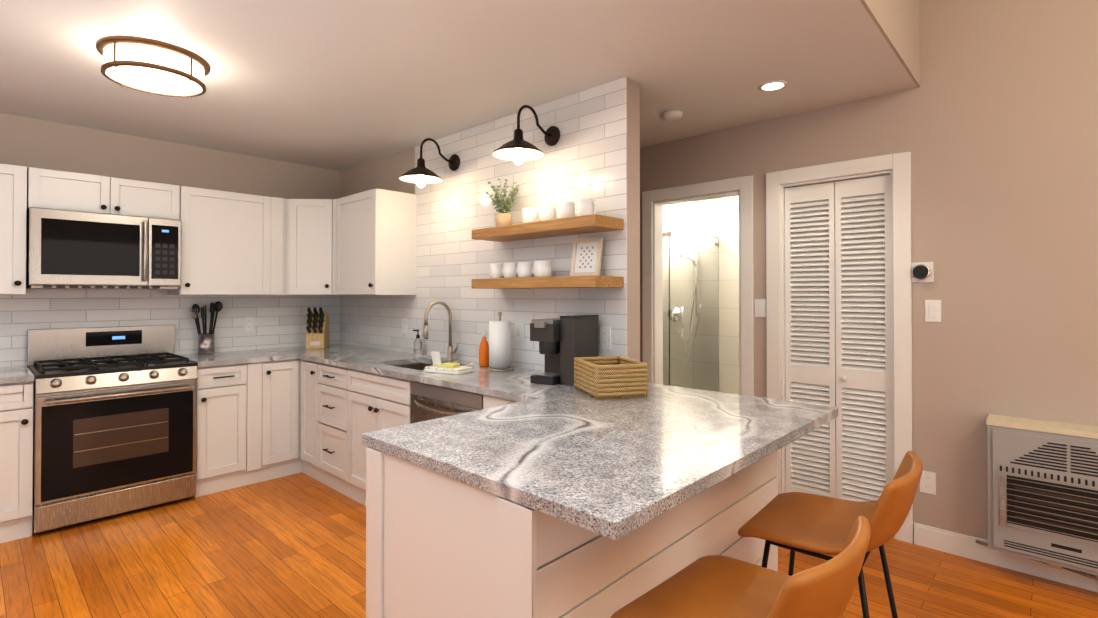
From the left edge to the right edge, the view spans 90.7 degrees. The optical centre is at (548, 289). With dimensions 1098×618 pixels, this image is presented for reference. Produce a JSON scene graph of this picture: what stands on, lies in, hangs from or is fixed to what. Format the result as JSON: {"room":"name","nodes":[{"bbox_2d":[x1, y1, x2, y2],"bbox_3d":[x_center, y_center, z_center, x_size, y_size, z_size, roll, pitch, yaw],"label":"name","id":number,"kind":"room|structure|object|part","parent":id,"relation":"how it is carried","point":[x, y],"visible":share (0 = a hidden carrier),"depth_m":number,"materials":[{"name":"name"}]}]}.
{"room":"kitchen","nodes":[
{"label":"kitchen","id":0,"kind":"room"},
{"bbox_2d":[0,113,340,287],"bbox_3d":[-2.873,-0.220,4.121,0.150,3.250,9.800,0,-1,43],"label":"wall","id":1,"kind":"structure","parent":0,"point":[27,142],"depth_m":3.98,"materials":[{"name":"beige paint"}]},
{"bbox_2d":[0,163,26,294],"bbox_3d":[-3.479,-0.355,3.106,0.348,0.768,0.688,0,-1,43],"label":"upper cabinet","id":2,"kind":"object","parent":1,"relation":"attached to","point":[13,217],"depth_m":3.20,"materials":[{"name":"white wood"}]},
{"bbox_2d":[24,166,111,213],"bbox_3d":[-3.110,-0.613,3.503,0.348,0.245,0.384,0,-1,43],"label":"upper cabinet","id":3,"kind":"object","parent":1,"relation":"attached to","point":[43,188],"depth_m":3.38,"materials":[{"name":"white wood"}]},
{"bbox_2d":[26,207,180,289],"bbox_3d":[-2.938,-0.245,3.602,0.459,0.481,0.761,0,-1,43],"label":"microwave","id":4,"kind":"object","parent":3,"relation":"attached to","point":[66,249],"visible":0.96,"depth_m":3.43,"materials":[{"name":"silver metal"}]},
{"bbox_3d":[-2.791,-0.256,3.485,0.003,0.361,0.691,0,-1,43],"label":"panel","id":5,"kind":"part","parent":4,"relation":"part of","materials":[{"name":"black glass"}]},
{"bbox_2d":[112,177,179,219],"bbox_3d":[-2.848,-0.610,3.784,0.348,0.245,0.385,0,-1,43],"label":"upper cabinet","id":6,"kind":"object","parent":1,"relation":"attached to","point":[129,197],"depth_m":3.67,"materials":[{"name":"white wood"}]},
{"bbox_2d":[0,288,339,366],"bbox_3d":[-3.089,0.259,3.771,0.007,0.535,3.400,0,-1,43],"label":"wall tile","id":7,"kind":"structure","parent":1,"relation":"attached to","point":[280,321],"depth_m":4.05,"materials":[{"name":"white tile"}]},
{"bbox_2d":[244,317,253,331],"bbox_3d":[-2.455,0.282,4.438,0.008,0.118,0.072,0,-1,43],"label":"electrical outlet","id":8,"kind":"object","parent":7,"relation":"attached to","point":[248,324],"visible":1,"depth_m":4.43,"materials":[{"name":"white plastic"}]},
{"bbox_2d":[168,186,285,294],"bbox_3d":[-2.467,-0.345,4.190,0.348,0.768,0.723,0,-1,43],"label":"upper cabinet","id":9,"kind":"object","parent":1,"relation":"attached to","point":[233,243],"depth_m":4.05,"materials":[{"name":"white wood"}]},
{"bbox_2d":[286,199,335,294],"bbox_3d":[-1.916,-0.342,4.588,0.608,0.769,0.608,0,-1,43],"label":"upper cabinet","id":10,"kind":"object","parent":1,"relation":"attached to","point":[310,242],"visible":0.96,"depth_m":4.35,"materials":[{"name":"white wood"}]},
{"bbox_2d":[0,0,916,170],"bbox_3d":[-2.120,-1.165,1.793,4.438,0.080,7.412,0,-1,43],"label":"ceiling","id":11,"kind":"structure","parent":0,"point":[339,85],"depth_m":2.69,"materials":[{"name":"white paint"}]},
{"bbox_2d":[96,35,209,98],"bbox_3d":[-1.890,-1.053,2.609,0.444,0.130,0.444,0,-1,43],"label":"ceiling lamp","id":12,"kind":"object","parent":11,"relation":"attached to","point":[152,66],"visible":1,"depth_m":2.51,"materials":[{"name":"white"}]},
{"bbox_2d":[663,110,682,120],"bbox_3d":[0.778,-1.093,3.409,0.124,0.036,0.124,0,-1,43],"label":"smoke detector","id":13,"kind":"object","parent":11,"relation":"attached to","point":[670,115],"visible":1,"depth_m":3.37,"materials":[{"name":"white plastic"}]},
{"bbox_2d":[758,80,787,90],"bbox_3d":[1.221,-1.112,2.961,0.150,0.006,0.150,0,-1,43],"label":"recessed light","id":14,"kind":"object","parent":11,"relation":"in","point":[774,85],"visible":1,"depth_m":2.95,"materials":[{"name":"white plastic"}]},
{"bbox_2d":[341,77,639,360],"bbox_3d":[-0.721,0.148,3.969,3.200,2.510,0.120,0,-1,43],"label":"wall","id":15,"kind":"structure","parent":0,"point":[386,173],"depth_m":2.91,"materials":[{"name":"beige paint"}]},
{"bbox_2d":[335,189,416,294],"bbox_3d":[-1.376,-0.345,4.241,0.649,0.769,0.379,0,-1,43],"label":"upper cabinet","id":16,"kind":"object","parent":15,"relation":"attached to","point":[376,243],"visible":1,"depth_m":4.06,"materials":[{"name":"white wood"}]},
{"bbox_2d":[340,77,626,370],"bbox_3d":[-0.761,-0.289,3.924,3.193,1.634,0.007,0,-1,43],"label":"wall tile","id":17,"kind":"structure","parent":15,"relation":"attached to","point":[585,157],"depth_m":3.45,"materials":[{"name":"white tile"}]},
{"bbox_2d":[402,318,406,332],"bbox_3d":[-1.135,0.281,4.257,0.072,0.118,0.008,0,-1,43],"label":"electrical outlet","id":18,"kind":"object","parent":17,"relation":"attached to","point":[404,325],"visible":1,"depth_m":4.25,"materials":[{"name":"white plastic"}]},
{"bbox_2d":[399,138,459,187],"bbox_3d":[-0.808,-0.856,3.678,0.284,0.348,0.422,0,-1,43],"label":"sconce","id":19,"kind":"object","parent":17,"relation":"attached to","point":[421,175],"visible":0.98,"depth_m":3.65,"materials":[{"name":"black metal"}]},
{"bbox_2d":[515,322,523,341],"bbox_3d":[-0.186,0.263,3.369,0.085,0.118,0.012,0,-1,43],"label":"electrical outlet","id":20,"kind":"object","parent":17,"relation":"attached to","point":[519,332],"visible":1,"depth_m":3.36,"materials":[{"name":"white plastic"}]},
{"bbox_2d":[493,105,559,164],"bbox_3d":[-0.121,-0.861,3.037,0.284,0.348,0.422,0,-1,43],"label":"sconce","id":21,"kind":"object","parent":17,"relation":"attached to","point":[518,149],"visible":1,"depth_m":3.03,"materials":[{"name":"black metal"}]},
{"bbox_2d":[600,327,610,348],"bbox_3d":[0.302,0.259,2.916,0.072,0.118,0.008,0,-1,43],"label":"electrical outlet","id":22,"kind":"object","parent":17,"relation":"attached to","point":[605,337],"visible":1,"depth_m":2.91,"materials":[{"name":"white plastic"}]},
{"bbox_2d":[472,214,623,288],"bbox_3d":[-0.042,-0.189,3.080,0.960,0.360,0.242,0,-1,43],"label":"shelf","id":23,"kind":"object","parent":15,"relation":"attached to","point":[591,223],"visible":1,"depth_m":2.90,"materials":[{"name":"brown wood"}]},
{"bbox_2d":[486,179,518,226],"bbox_3d":[-0.287,-0.519,3.301,0.226,0.301,0.220,0,-1,43],"label":"potted plant","id":24,"kind":"object","parent":23,"relation":"on","point":[504,206],"visible":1,"depth_m":3.26,"materials":[{"name":"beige plant"}]},
{"bbox_2d":[570,238,602,275],"bbox_3d":[0.202,-0.174,2.924,0.180,0.205,0.053,0,-1,37],"label":"picture frame","id":25,"kind":"object","parent":23,"relation":"on","point":[586,257],"visible":0.96,"depth_m":2.92,"materials":[{"name":"beige wood"}]},
{"bbox_2d":[0,472,1097,617],"bbox_3d":[0.216,1.410,1.224,8.900,0.060,9.800,0,-1,43],"label":"floor","id":26,"kind":"structure","parent":0,"point":[292,546],"depth_m":2.69,"materials":[{"name":"brown wood"}]},
{"bbox_2d":[0,381,33,542],"bbox_3d":[-3.340,0.957,3.045,0.618,0.876,0.611,0,-1,43],"label":"base cabinet","id":27,"kind":"object","parent":26,"relation":"on","point":[16,399],"depth_m":3.02,"materials":[{"name":"white wood"}]},
{"bbox_2d":[0,365,33,383],"bbox_3d":[-3.538,0.496,2.825,0.633,0.035,1.208,0,-1,43],"label":"countertop","id":28,"kind":"structure","parent":27,"relation":"on","point":[10,374],"depth_m":3.06,"materials":[{"name":"stone"}]},
{"bbox_2d":[27,324,197,533],"bbox_3d":[-2.823,0.827,3.524,0.708,1.145,0.785,0,-1,43],"label":"range","id":29,"kind":"object","parent":26,"relation":"on","point":[114,423],"visible":1,"depth_m":3.34,"materials":[{"name":"silver metal"}]},
{"bbox_2d":[194,362,263,496],"bbox_3d":[-2.450,0.966,3.998,0.618,0.876,0.411,0,-1,43],"label":"base cabinet","id":30,"kind":"object","parent":26,"relation":"on","point":[248,423],"depth_m":3.79,"materials":[{"name":"white wood"}]},
{"bbox_2d":[180,348,291,366],"bbox_3d":[-2.366,0.507,4.079,0.635,0.035,0.639,0,-1,43],"label":"countertop","id":31,"kind":"structure","parent":30,"relation":"on","point":[272,354],"depth_m":3.97,"materials":[{"name":"stone"}]},
{"bbox_2d":[190,301,222,354],"bbox_3d":[-2.609,0.289,4.121,0.195,0.401,0.211,0,-1,43],"label":"utensil crock","id":32,"kind":"object","parent":31,"relation":"on","point":[206,343],"visible":1,"depth_m":4.10,"materials":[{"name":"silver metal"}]},
{"bbox_2d":[264,359,299,480],"bbox_3d":[-2.253,0.967,4.209,0.618,0.876,0.360,0,-1,43],"label":"base cabinet","id":33,"kind":"object","parent":26,"relation":"on","point":[282,377],"depth_m":4.05,"materials":[{"name":"white wood"}]},
{"bbox_2d":[300,359,302,472],"bbox_3d":[-1.918,0.970,4.569,0.618,0.876,0.623,0,-1,43],"label":"base cabinet","id":34,"kind":"object","parent":26,"relation":"on","point":[301,462],"depth_m":4.16,"materials":[{"name":"white wood"}]},
{"bbox_2d":[301,359,316,479],"bbox_3d":[-1.586,0.967,4.263,0.322,0.878,0.620,0,-1,43],"label":"base cabinet","id":35,"kind":"object","parent":26,"relation":"on","point":[308,368],"depth_m":4.05,"materials":[{"name":"white wood"}]},
{"bbox_2d":[317,363,344,494],"bbox_3d":[-1.302,0.965,3.998,0.454,0.878,0.620,0,-1,43],"label":"base cabinet","id":36,"kind":"object","parent":26,"relation":"on","point":[343,409],"depth_m":3.79,"materials":[{"name":"white wood"}]},
{"bbox_2d":[345,368,404,505],"bbox_3d":[-0.862,0.961,3.588,0.750,0.878,0.620,0,-1,43],"label":"base cabinet","id":37,"kind":"object","parent":26,"relation":"on","point":[373,402],"depth_m":3.49,"materials":[{"name":"white wood"}]},
{"bbox_2d":[284,344,837,447],"bbox_3d":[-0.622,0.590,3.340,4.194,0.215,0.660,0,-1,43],"label":"countertop","id":38,"kind":"structure","parent":37,"relation":"on","point":[789,420],"depth_m":2.44,"materials":[{"name":"stone"}]},
{"bbox_2d":[306,307,329,348],"bbox_3d":[-1.977,0.321,4.628,0.143,0.345,0.310,0,0,-12],"label":"knife block","id":39,"kind":"object","parent":38,"relation":"on","point":[317,333],"visible":1,"depth_m":4.55,"materials":[{"name":"brown wood"}]},
{"bbox_2d":[413,330,421,355],"bbox_3d":[-0.969,0.391,3.993,0.060,0.194,0.069,0,-1,43],"label":"soap dispenser","id":40,"kind":"object","parent":38,"relation":"on","point":[417,347],"visible":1,"depth_m":3.98,"materials":[{"name":"clear glass"}]},
{"bbox_2d":[423,301,458,360],"bbox_3d":[-0.723,0.279,3.658,0.120,0.412,0.247,0,-1,43],"label":"faucet","id":41,"kind":"object","parent":38,"relation":"on","point":[450,352],"visible":1,"depth_m":3.70,"materials":[{"name":"silver metal"}]},
{"bbox_2d":[424,351,473,374],"bbox_3d":[-0.588,0.422,3.186,0.260,0.116,0.150,0,-1,31],"label":"tray","id":42,"kind":"object","parent":38,"relation":"on","point":[438,366],"visible":1,"depth_m":3.16,"materials":[{"name":"white ceramic"}]},
{"bbox_2d":[479,331,488,366],"bbox_3d":[-0.408,0.370,3.415,0.066,0.226,0.064,0,-1,43],"label":"dish soap","id":43,"kind":"object","parent":38,"relation":"on","point":[484,354],"visible":1,"depth_m":3.39,"materials":[{"name":"orange plastic"}]},
{"bbox_2d":[486,312,513,370],"bbox_3d":[-0.297,0.307,3.285,0.170,0.349,0.170,0,-1,43],"label":"paper towel","id":44,"kind":"object","parent":38,"relation":"on","point":[499,344],"visible":1,"depth_m":3.23,"materials":[{"name":"white paper"}]},
{"bbox_2d":[530,314,598,385],"bbox_3d":[0.078,0.305,2.831,0.238,0.345,0.317,0,-1,35],"label":"coffee maker","id":45,"kind":"object","parent":38,"relation":"on","point":[564,341],"visible":0.92,"depth_m":2.74,"materials":[{"name":"grey plastic"}]},
{"bbox_2d":[574,356,648,399],"bbox_3d":[0.278,0.400,2.501,0.259,0.150,0.329,0,-1,-15],"label":"basket","id":46,"kind":"object","parent":38,"relation":"on","point":[612,377],"visible":1,"depth_m":2.37,"materials":[{"name":"wicker"}]},
{"bbox_2d":[405,380,480,424],"bbox_3d":[-0.352,0.957,3.110,0.648,0.878,0.622,0,-1,43],"label":"dishwasher","id":47,"kind":"object","parent":26,"relation":"on","point":[423,402],"depth_m":2.94,"materials":[{"name":"silver metal"}]},
{"bbox_2d":[481,395,516,408],"bbox_3d":[0.041,0.954,2.745,0.424,0.878,0.620,0,-1,43],"label":"base cabinet","id":48,"kind":"object","parent":26,"relation":"on","point":[486,401],"depth_m":2.62,"materials":[{"name":"white wood"}]},
{"bbox_2d":[366,447,777,617],"bbox_3d":[0.200,0.949,2.042,0.758,0.880,1.514,0,-1,43],"label":"base cabinet","id":49,"kind":"object","parent":26,"relation":"on","point":[438,545],"visible":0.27,"depth_m":1.52,"materials":[{"name":"white wood"}]},
{"bbox_2d":[362,396,779,539],"bbox_3d":[0.036,0.487,1.721,1.022,0.035,0.810,0,-1,43],"label":"countertop","id":50,"kind":"structure","parent":49,"relation":"on","point":[614,469],"depth_m":1.54,"materials":[{"name":"stone"}]},
{"bbox_2d":[611,516,869,617],"bbox_3d":[0.442,0.945,1.226,0.471,0.873,0.466,0,-1,43],"label":"stool","id":51,"kind":"object","parent":26,"relation":"on","point":[715,586],"visible":1,"depth_m":1.25,"materials":[{"name":"leather"}]},
{"bbox_2d":[738,451,922,617],"bbox_3d":[0.890,0.949,1.706,0.471,0.873,0.466,0,-1,43],"label":"stool","id":52,"kind":"object","parent":26,"relation":"on","point":[818,526],"visible":0.92,"depth_m":1.67,"materials":[{"name":"leather"}]},
{"bbox_2d":[663,196,739,394],"bbox_3d":[1.998,0.185,5.891,2.650,2.470,0.100,0,-1,43],"label":"wall","id":53,"kind":"structure","parent":0,"point":[713,218],"depth_m":5.88,"materials":[{"name":"tile"}]},
{"bbox_2d":[640,0,1097,542],"bbox_3d":[2.665,-0.234,2.470,7.000,3.250,0.120,0,-1,43],"label":"wall","id":54,"kind":"structure","parent":0,"point":[990,123],"depth_m":2.80,"materials":[{"name":"beige paint"}]},
{"bbox_2d":[642,175,753,395],"bbox_3d":[1.080,0.322,3.933,0.862,2.163,0.137,0,-1,43],"label":"door frame","id":55,"kind":"structure","parent":54,"relation":"attached to","point":[652,282],"depth_m":3.98,"materials":[{"name":"white wood"}]},
{"bbox_2d":[755,299,765,316],"bbox_3d":[1.389,0.120,3.569,0.072,0.118,0.010,0,-1,43],"label":"light switch","id":56,"kind":"object","parent":54,"relation":"attached to","point":[760,307],"visible":1,"depth_m":3.56,"materials":[{"name":"white plastic"}]},
{"bbox_2d":[785,175,891,501],"bbox_3d":[1.738,0.364,3.292,0.589,2.043,0.066,0,-1,43],"label":"louvered door","id":57,"kind":"structure","parent":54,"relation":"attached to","point":[837,300],"depth_m":3.27,"materials":[{"name":"white wood"}]},
{"bbox_2d":[766,151,912,543],"bbox_3d":[1.751,0.316,3.307,0.795,2.163,0.137,0,-1,43],"label":"door frame","id":58,"kind":"structure","parent":54,"relation":"attached to","point":[899,164],"depth_m":3.07,"materials":[{"name":"white wood"}]},
{"bbox_2d":[911,262,933,282],"bbox_3d":[2.028,-0.095,2.959,0.110,0.110,0.033,0,-1,43],"label":"thermostat","id":59,"kind":"object","parent":54,"relation":"attached to","point":[922,271],"visible":1,"depth_m":2.95,"materials":[{"name":"white plastic"}]},
{"bbox_2d":[920,471,935,494],"bbox_3d":[2.054,1.045,2.942,0.072,0.118,0.008,0,-1,43],"label":"electrical outlet","id":60,"kind":"object","parent":54,"relation":"attached to","point":[928,482],"visible":0.96,"depth_m":2.94,"materials":[{"name":"white plastic"}]},
{"bbox_2d":[925,300,940,321],"bbox_3d":[2.074,0.114,2.930,0.072,0.118,0.010,0,-1,43],"label":"light switch","id":61,"kind":"object","parent":54,"relation":"attached to","point":[932,310],"visible":1,"depth_m":2.93,"materials":[{"name":"white plastic"}]},
{"bbox_2d":[914,523,1097,591],"bbox_3d":[2.620,1.333,2.409,6.740,0.115,0.016,0,-1,43],"label":"baseboard","id":62,"kind":"structure","parent":54,"relation":"attached to","point":[955,543],"depth_m":2.76,"materials":[{"name":"white wood"}]},
{"bbox_2d":[976,540,1097,580],"bbox_3d":[2.410,1.299,2.567,0.618,0.080,0.048,0,-1,43],"label":"baseboard","id":63,"kind":"structure","parent":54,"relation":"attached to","point":[1094,577],"depth_m":2.55,"materials":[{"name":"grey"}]},
{"bbox_2d":[986,414,1097,575],"bbox_3d":[2.387,0.943,2.492,0.578,0.625,0.212,0,-1,43],"label":"heater","id":64,"kind":"object","parent":54,"relation":"attached to","point":[1042,490],"visible":1,"depth_m":2.50,"materials":[{"name":"grey metal"}]},
{"bbox_2d":[860,0,919,86],"bbox_3d":[-0.453,-1.508,0.322,0.012,0.740,7.292,0,-1,43],"label":"wall","id":65,"kind":"structure","parent":0,"point":[897,22],"depth_m":2.64,"materials":[{"name":"beige paint"}]},
{"bbox_3d":[1.292,1.407,5.147,2.420,0.012,1.937,0,-1,43],"label":"bathroom tile floor","id":66,"kind":"structure","parent":0,"visible":0},
{"bbox_2d":[663,231,720,391],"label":"shower glass door","id":67,"kind":"structure","parent":66,"relation":"on","point":[690,310],"depth_m":5.49,"materials":[{"name":"clear glass"}]}
]}

